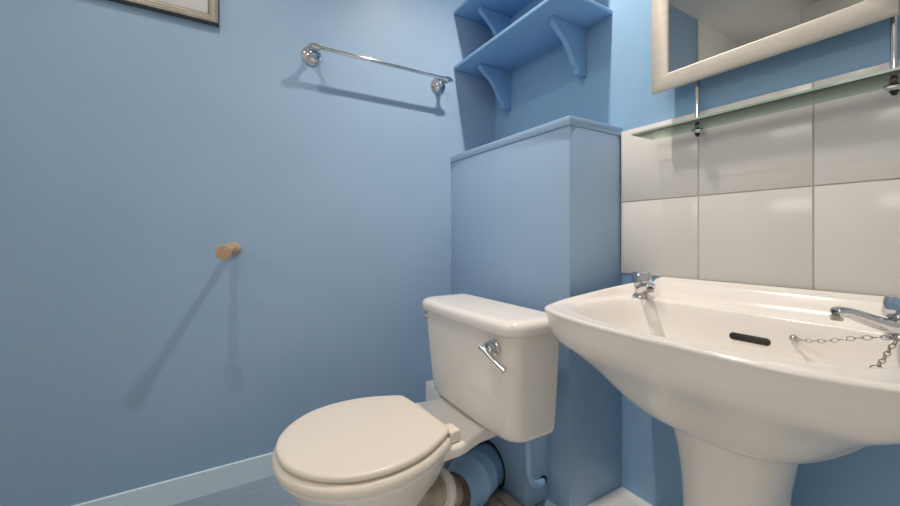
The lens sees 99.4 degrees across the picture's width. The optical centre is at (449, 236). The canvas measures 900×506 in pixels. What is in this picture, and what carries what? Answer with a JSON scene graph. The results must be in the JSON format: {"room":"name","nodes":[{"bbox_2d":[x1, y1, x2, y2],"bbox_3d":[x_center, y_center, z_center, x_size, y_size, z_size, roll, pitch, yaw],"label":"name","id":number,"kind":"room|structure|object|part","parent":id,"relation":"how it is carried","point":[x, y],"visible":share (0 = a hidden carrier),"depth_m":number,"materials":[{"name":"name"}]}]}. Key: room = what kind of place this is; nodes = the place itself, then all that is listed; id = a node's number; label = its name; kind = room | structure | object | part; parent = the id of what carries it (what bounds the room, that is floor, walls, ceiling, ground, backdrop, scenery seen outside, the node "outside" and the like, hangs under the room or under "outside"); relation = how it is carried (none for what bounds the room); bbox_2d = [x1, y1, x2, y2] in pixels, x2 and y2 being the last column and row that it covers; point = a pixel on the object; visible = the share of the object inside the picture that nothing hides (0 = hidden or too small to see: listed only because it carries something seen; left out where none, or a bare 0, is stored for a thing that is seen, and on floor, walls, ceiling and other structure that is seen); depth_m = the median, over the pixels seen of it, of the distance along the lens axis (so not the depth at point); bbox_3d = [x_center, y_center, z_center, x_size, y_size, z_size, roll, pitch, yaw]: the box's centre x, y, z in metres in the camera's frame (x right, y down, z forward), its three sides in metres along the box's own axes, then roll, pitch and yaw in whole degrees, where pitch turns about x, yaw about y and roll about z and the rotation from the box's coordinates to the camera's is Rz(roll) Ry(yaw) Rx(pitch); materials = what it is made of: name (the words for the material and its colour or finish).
{"room":"bathroom","nodes":[
{"label":"bathroom","id":0,"kind":"room"},
{"bbox_2d":[0,0,494,505],"bbox_3d":[-0.791,-0.465,1.638,2.404,2.930,0.100,0,0,-31],"label":"wall","id":1,"kind":"structure","parent":0,"point":[137,144],"depth_m":1.49,"materials":[{"name":"blue paint"}]},
{"bbox_2d":[109,0,218,26],"bbox_3d":[-1.187,-1.088,1.323,0.660,0.520,0.028,0,0,-31],"label":"picture frame","id":2,"kind":"object","parent":1,"relation":"attached to","point":[201,11],"visible":1,"depth_m":1.44,"materials":[{"name":"beige wood"}]},
{"bbox_2d":[157,0,207,12],"bbox_3d":[-1.192,-1.088,1.331,0.590,0.450,0.007,0,0,-31],"label":"print","id":3,"kind":"object","parent":2,"relation":"attached to","point":[191,6],"depth_m":1.45},
{"bbox_2d":[72,452,273,505],"bbox_3d":[-0.891,0.953,1.515,2.105,0.094,0.008,0,0,-31],"label":"baseboard","id":4,"kind":"structure","parent":1,"relation":"attached to","point":[174,491],"depth_m":1.46,"materials":[{"name":"blue paint"}]},
{"bbox_2d":[215,242,240,259],"bbox_3d":[-0.838,0.051,1.447,0.054,0.061,0.199,0,0,-20],"label":"wooden peg","id":5,"kind":"object","parent":1,"relation":"attached to","point":[223,252],"visible":1,"depth_m":1.36,"materials":[{"name":"brown wood"}]},
{"bbox_2d":[301,43,452,93],"bbox_3d":[-0.310,-0.800,1.805,0.726,0.086,0.113,0,0,-31],"label":"towel rail","id":6,"kind":"object","parent":1,"relation":"attached to","point":[311,55],"visible":1,"depth_m":1.70,"materials":[{"name":"silver metal"}]},
{"bbox_2d":[171,475,651,505],"bbox_3d":[-0.774,1.047,0.239,4.024,0.106,2.511,0,0,-31],"label":"floor","id":7,"kind":"structure","parent":0,"point":[267,491],"depth_m":1.46,"materials":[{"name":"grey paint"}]},
{"bbox_2d":[271,294,558,505],"bbox_3d":[-0.135,0.627,1.272,0.835,0.746,0.615,0,0,-31],"label":"toilet","id":8,"kind":"object","parent":7,"relation":"on","point":[494,364],"visible":0.95,"depth_m":1.18,"materials":[{"name":"cream glazed ceramic"},{"name":"chrome"}]},
{"bbox_3d":[-0.283,0.636,1.189,0.495,0.032,0.496,0,0,-31],"label":"seat","id":9,"kind":"part","parent":8,"relation":"part of","materials":[{"name":"beige plastic"}]},
{"bbox_3d":[-0.278,0.607,1.192,0.487,0.020,0.474,0,0,-31],"label":"lid","id":10,"kind":"part","parent":8,"relation":"part of","materials":[{"name":"beige plastic"}]},
{"bbox_2d":[417,474,462,505],"bbox_3d":[-0.087,0.833,1.255,0.325,0.199,0.164,0,0,-31],"label":"pipe","id":11,"kind":"object","parent":8,"relation":"attached to","point":[445,489],"depth_m":1.21,"materials":[{"name":"white ceramic"}]},
{"bbox_2d":[448,440,504,505],"bbox_3d":[0.095,0.921,1.448,0.176,0.217,0.378,0,0,31],"label":"pipe","id":12,"kind":"object","parent":8,"relation":"attached to","point":[479,471],"visible":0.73,"depth_m":1.38,"materials":[{"name":"plastic"}]},
{"bbox_3d":[0.114,0.277,1.422,0.253,0.047,0.615,0,0,-31],"label":"cistern lid","id":13,"kind":"part","parent":8,"relation":"part of","materials":[{"name":"white ceramic"}]},
{"bbox_3d":[0.128,0.367,1.155,0.103,0.077,0.026,0,0,45],"label":"flush lever","id":14,"kind":"part","parent":8,"relation":"part of","materials":[{"name":"silver metal"}]},
{"bbox_2d":[524,440,546,487],"bbox_3d":[0.311,0.777,1.398,0.035,0.332,0.160,0,0,43],"label":"pipe","id":15,"kind":"object","parent":8,"relation":"attached to","point":[532,482],"visible":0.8,"depth_m":1.36,"materials":[{"name":"blue paint"}]},
{"bbox_2d":[426,380,454,469],"bbox_3d":[-0.022,0.827,1.702,0.125,0.346,0.135,0,0,-31],"label":"block","id":16,"kind":"object","parent":7,"relation":"on","point":[432,393],"visible":0.11,"depth_m":1.67,"materials":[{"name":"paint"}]},
{"bbox_2d":[485,494,503,505],"bbox_3d":[0.194,0.992,1.364,0.048,0.016,0.227,0,0,-31],"label":"batten","id":17,"kind":"object","parent":7,"relation":"on","point":[492,501],"visible":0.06,"depth_m":1.41,"materials":[{"name":"brown wood"}]},
{"bbox_2d":[495,490,521,505],"bbox_3d":[0.242,0.992,1.389,0.048,0.016,0.195,0,0,-31],"label":"batten","id":18,"kind":"object","parent":7,"relation":"on","point":[503,497],"visible":0.86,"depth_m":1.43,"materials":[{"name":"brown wood"}]},
{"bbox_2d":[452,125,620,505],"bbox_3d":[0.346,0.299,1.793,0.299,1.402,0.813,0,0,-31],"label":"wall","id":19,"kind":"structure","parent":7,"relation":"on","point":[536,220],"depth_m":1.47,"materials":[{"name":"blue paint"}]},
{"bbox_2d":[451,115,621,162],"bbox_3d":[0.345,-0.419,1.789,0.305,0.034,0.819,0,0,-31],"label":"trim","id":20,"kind":"structure","parent":19,"relation":"on","point":[568,120],"depth_m":1.50,"materials":[{"name":"blue paint"}]},
{"bbox_2d":[544,277,899,505],"bbox_3d":[0.657,0.570,0.939,0.631,0.860,0.778,0,0,-31],"label":"basin","id":21,"kind":"object","parent":7,"relation":"on","point":[746,404],"visible":0.98,"depth_m":0.85,"materials":[{"name":"white ceramic"}]},
{"bbox_2d":[631,271,655,298],"bbox_3d":[0.641,0.160,1.245,0.062,0.087,0.152,0,0,8],"label":"tap","id":22,"kind":"object","parent":21,"relation":"attached to","point":[641,280],"visible":1,"depth_m":1.26,"materials":[{"name":"silver metal"}]},
{"bbox_3d":[0.647,0.141,1.290,0.056,0.051,0.056,0,0,6],"label":"handle","id":23,"kind":"part","parent":22,"relation":"part of","materials":[{"name":"silver metal"}]},
{"bbox_3d":[0.633,0.170,1.233,0.040,0.056,0.120,0,0,14],"label":"spout","id":24,"kind":"part","parent":22,"relation":"part of","materials":[{"name":"silver metal"}]},
{"bbox_2d":[789,335,899,367],"bbox_3d":[0.809,0.254,0.783,0.142,0.125,0.272,0,0,35],"label":"chain","id":25,"kind":"object","parent":21,"relation":"attached to","point":[794,338],"visible":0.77,"depth_m":0.76,"materials":[{"name":"metal"}]},
{"bbox_2d":[830,294,899,341],"bbox_3d":[0.855,0.160,0.759,0.152,0.087,0.062,0,0,8],"label":"tap","id":26,"kind":"object","parent":21,"relation":"attached to","point":[890,309],"visible":1,"depth_m":0.76,"materials":[{"name":"silver metal"}]},
{"bbox_3d":[0.844,0.170,0.767,0.120,0.056,0.040,0,0,14],"label":"spout","id":27,"kind":"part","parent":26,"relation":"part of","materials":[{"name":"silver metal"}]},
{"bbox_3d":[0.900,0.141,0.753,0.056,0.051,0.056,0,0,5],"label":"handle","id":28,"kind":"part","parent":26,"relation":"part of","materials":[{"name":"silver metal"}]},
{"bbox_2d":[465,434,547,505],"bbox_3d":[0.142,0.864,1.730,0.115,0.272,0.709,0,0,-31],"label":"wall","id":29,"kind":"structure","parent":0,"point":[516,485],"depth_m":1.44,"materials":[{"name":"blue paint"}]},
{"bbox_2d":[495,0,899,505],"bbox_3d":[0.904,-0.465,1.256,0.100,2.930,2.511,0,0,-31],"label":"wall","id":30,"kind":"structure","parent":0,"point":[615,90],"depth_m":1.42,"materials":[{"name":"blue paint"}]},
{"bbox_2d":[454,0,532,36],"bbox_3d":[0.341,-1.113,1.814,0.285,0.227,0.773,0,0,-31],"label":"wall shelf","id":31,"kind":"object","parent":30,"relation":"attached to","point":[495,14],"visible":0.63,"depth_m":2.03,"materials":[{"name":"blue paint"}]},
{"bbox_2d":[454,0,611,109],"bbox_3d":[0.341,-0.815,1.814,0.285,0.227,0.773,0,0,-31],"label":"wall shelf","id":32,"kind":"object","parent":30,"relation":"attached to","point":[551,23],"visible":1,"depth_m":1.70,"materials":[{"name":"blue paint"}]},
{"bbox_2d":[621,59,899,295],"bbox_3d":[1.069,-0.137,0.879,0.009,0.560,1.496,0,0,-31],"label":"backsplash","id":33,"kind":"structure","parent":30,"relation":"attached to","point":[806,197],"depth_m":1.09,"materials":[{"name":"white tile"}]},
{"bbox_2d":[631,15,899,139],"bbox_3d":[0.871,-0.563,1.053,0.150,0.472,0.700,0,0,-31],"label":"glass shelf","id":34,"kind":"object","parent":30,"relation":"attached to","point":[888,80],"visible":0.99,"depth_m":1.00,"materials":[{"name":"white"}]},
{"bbox_3d":[0.805,-0.569,1.242,0.014,0.461,0.013,0,0,-31],"label":"rod","id":35,"kind":"part","parent":34,"relation":"part of","materials":[{"name":"silver metal"}]},
{"bbox_3d":[0.861,-0.353,1.047,0.128,0.006,0.700,0,0,-31],"label":"glass pane","id":36,"kind":"part","parent":34,"relation":"part of","materials":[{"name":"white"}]},
{"bbox_3d":[1.024,-0.569,0.880,0.014,0.461,0.013,0,0,-31],"label":"rod","id":37,"kind":"part","parent":34,"relation":"part of","materials":[{"name":"silver metal"}]},
{"bbox_2d":[651,0,899,94],"bbox_3d":[0.860,-0.840,1.096,0.026,0.681,0.566,0,0,-31],"label":"wall mirror","id":38,"kind":"object","parent":30,"relation":"attached to","point":[692,40],"visible":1,"depth_m":1.12,"materials":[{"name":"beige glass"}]},
{"bbox_2d":[669,0,862,71],"bbox_3d":[0.860,-0.840,1.096,0.006,0.587,0.472,0,0,-31],"label":"mirror glass","id":39,"kind":"object","parent":38,"relation":"attached to","point":[702,33],"depth_m":1.13,"materials":[{"name":"white"}]}
]}

